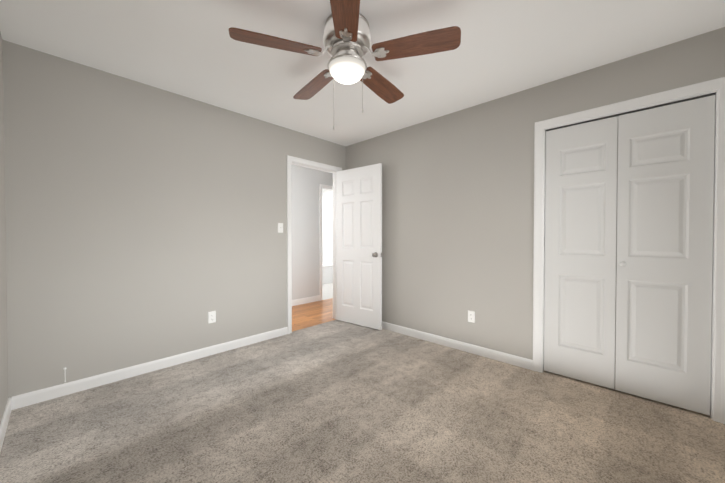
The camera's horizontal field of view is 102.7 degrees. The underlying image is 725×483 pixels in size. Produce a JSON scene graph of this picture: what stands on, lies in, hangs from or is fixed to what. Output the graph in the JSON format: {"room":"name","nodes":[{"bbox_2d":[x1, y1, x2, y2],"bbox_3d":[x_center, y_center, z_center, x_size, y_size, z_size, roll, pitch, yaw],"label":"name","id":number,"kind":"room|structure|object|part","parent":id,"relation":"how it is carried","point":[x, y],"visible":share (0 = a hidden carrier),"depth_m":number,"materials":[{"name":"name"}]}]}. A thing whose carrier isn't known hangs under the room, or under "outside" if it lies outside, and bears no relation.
{"room":"empty bedroom","nodes":[
{"label":"empty bedroom","id":0,"kind":"room"},
{"bbox_2d":[0,32,8,423],"bbox_3d":[-1.010,-0.080,0.560,3.755,2.420,0.115,1,1,44],"label":"wall","id":1,"kind":"structure","parent":0,"point":[4,396],"depth_m":1.79,"materials":[{"name":"paint"}]},
{"bbox_2d":[0,396,15,451],"bbox_3d":[-1.008,1.087,0.662,3.640,0.085,0.013,1,1,44],"label":"baseboard","id":2,"kind":"structure","parent":1,"relation":"attached to","point":[11,403],"depth_m":1.74,"materials":[{"name":"white wood"}]},
{"bbox_2d":[3,40,345,397],"bbox_3d":[-0.982,-0.118,3.399,0.115,2.420,6.670,1,1,44],"label":"wall","id":3,"kind":"structure","parent":0,"point":[143,220],"depth_m":2.35,"materials":[{"name":"paint"}]},
{"bbox_2d":[63,367,66,382],"bbox_3d":[-2.145,0.962,2.091,0.026,0.101,0.018,1,1,44],"label":"cord","id":4,"kind":"object","parent":3,"relation":"attached to","point":[65,368],"visible":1,"depth_m":2.08,"materials":[{"name":"white plastic"}]},
{"bbox_2d":[16,327,287,408],"bbox_3d":[-1.596,1.060,2.676,0.013,0.085,2.063,1,1,44],"label":"baseboard","id":5,"kind":"structure","parent":3,"relation":"attached to","point":[35,397],"depth_m":2.37,"materials":[{"name":"white wood"}]},
{"bbox_2d":[208,311,215,323],"bbox_3d":[-1.460,0.735,2.817,0.008,0.114,0.070,1,1,44],"label":"electrical outlet","id":6,"kind":"object","parent":3,"relation":"attached to","point":[211,316],"visible":1,"depth_m":2.81,"materials":[{"name":"white plastic"}]},
{"bbox_2d":[278,223,282,232],"bbox_3d":[-0.940,-0.157,3.342,0.022,0.114,0.070,1,1,44],"label":"light switch","id":7,"kind":"object","parent":3,"relation":"attached to","point":[280,227],"visible":1,"depth_m":3.34,"materials":[{"name":"white plastic"}]},
{"bbox_2d":[287,155,341,333],"bbox_3d":[-0.632,0.036,3.769,0.150,2.102,0.869,1,1,44],"label":"trim","id":8,"kind":"structure","parent":3,"relation":"attached to","point":[296,161],"depth_m":3.46,"materials":[{"name":"white wood"}]},
{"bbox_2d":[336,163,381,329],"bbox_3d":[-0.060,0.063,3.757,0.754,2.025,0.145,1,1,39],"label":"entry door","id":9,"kind":"structure","parent":8,"relation":"attached to","point":[358,245],"depth_m":3.72,"materials":[{"name":"white wood"}]},
{"bbox_2d":[291,165,332,299],"bbox_3d":[-1.827,-0.128,4.201,0.115,2.420,6.670,1,1,44],"label":"wall","id":10,"kind":"structure","parent":0,"point":[305,220],"depth_m":5.00,"materials":[{"name":"paint"}]},
{"bbox_2d":[292,295,319,305],"bbox_3d":[-2.384,1.041,3.538,0.013,0.100,4.688,1,1,44],"label":"baseboard","id":11,"kind":"structure","parent":10,"relation":"attached to","point":[295,302],"depth_m":4.99,"materials":[{"name":"white wood"}]},
{"bbox_2d":[319,184,332,300],"bbox_3d":[-0.502,0.012,5.586,0.134,2.102,0.894,1,1,44],"label":"trim","id":12,"kind":"structure","parent":10,"relation":"attached to","point":[325,187],"depth_m":5.24,"materials":[{"name":"white wood"}]},
{"bbox_2d":[292,283,335,330],"bbox_3d":[-2.158,1.108,4.533,3.300,0.059,6.440,1,1,44],"label":"floor","id":13,"kind":"structure","parent":0,"point":[306,315],"depth_m":4.42,"materials":[{"name":"brown wood"}]},
{"bbox_2d":[322,263,332,283],"bbox_3d":[-1.381,0.822,7.180,0.767,0.440,1.515,1,1,44],"label":"tub","id":14,"kind":"object","parent":13,"relation":"on","point":[327,273],"visible":0.06,"depth_m":7.20,"materials":[{"name":"white paint"}]},
{"bbox_2d":[322,190,332,263],"bbox_3d":[-0.351,-0.170,7.319,2.040,2.420,0.115,1,1,44],"label":"window","id":15,"kind":"structure","parent":0,"point":[327,226],"depth_m":7.78,"materials":[{"name":"glass"}]},
{"bbox_2d":[0,320,724,482],"bbox_3d":[0.066,1.145,1.731,3.785,0.060,3.270,1,1,44],"label":"floor carpet","id":16,"kind":"object","parent":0,"point":[336,401],"visible":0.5,"depth_m":1.76,"materials":[{"name":"beige carpet"}]},
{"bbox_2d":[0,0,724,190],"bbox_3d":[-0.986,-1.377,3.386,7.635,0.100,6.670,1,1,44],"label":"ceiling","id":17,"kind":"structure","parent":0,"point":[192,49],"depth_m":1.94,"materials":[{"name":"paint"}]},
{"bbox_2d":[229,0,460,129],"bbox_3d":[-0.094,-0.994,1.806,1.259,0.625,1.259,1,1,44],"label":"ceiling fan","id":18,"kind":"object","parent":17,"relation":"hanging from","point":[347,40],"visible":1,"depth_m":1.68,"materials":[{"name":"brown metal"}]},
{"bbox_3d":[-0.093,-1.022,1.770,0.226,0.088,0.226,1,1,44],"label":"globe","id":19,"kind":"part","parent":18,"relation":"part of"},
{"bbox_2d":[346,27,724,359],"bbox_3d":[1.121,-0.111,2.888,3.640,2.420,0.115,1,1,44],"label":"wall","id":20,"kind":"structure","parent":0,"point":[457,215],"depth_m":2.79,"materials":[{"name":"paint"}]},
{"bbox_2d":[382,321,532,369],"bbox_3d":[0.601,1.051,3.290,2.352,0.085,0.040,1,1,44],"label":"baseboard","id":21,"kind":"structure","parent":20,"relation":"attached to","point":[522,362],"depth_m":2.90,"materials":[{"name":"white wood"}]},
{"bbox_2d":[468,310,474,322],"bbox_3d":[1.071,0.742,2.861,0.070,0.114,0.008,1,1,44],"label":"electrical outlet","id":22,"kind":"object","parent":20,"relation":"attached to","point":[471,316],"visible":1,"depth_m":2.85,"materials":[{"name":"white plastic"}]},
{"bbox_2d":[533,77,724,423],"bbox_3d":[1.886,0.053,2.152,1.061,2.113,0.134,1,1,44],"label":"trim","id":23,"kind":"structure","parent":20,"relation":"attached to","point":[716,87],"depth_m":1.87,"materials":[{"name":"white painted wood"}]},
{"bbox_2d":[544,95,714,415],"bbox_3d":[1.862,0.086,2.127,0.907,2.018,0.074,1,1,44],"label":"closet door","id":24,"kind":"structure","parent":20,"relation":"in","point":[653,296],"depth_m":2.06,"materials":[{"name":"white wood"}]},
{"bbox_2d":[615,149,617,360],"bbox_3d":[2.162,-0.105,2.441,1.715,2.420,0.670,1,1,44],"label":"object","id":25,"kind":"structure","parent":0,"point":[616,254],"depth_m":2.67,"materials":[{"name":"wood"}]}
]}

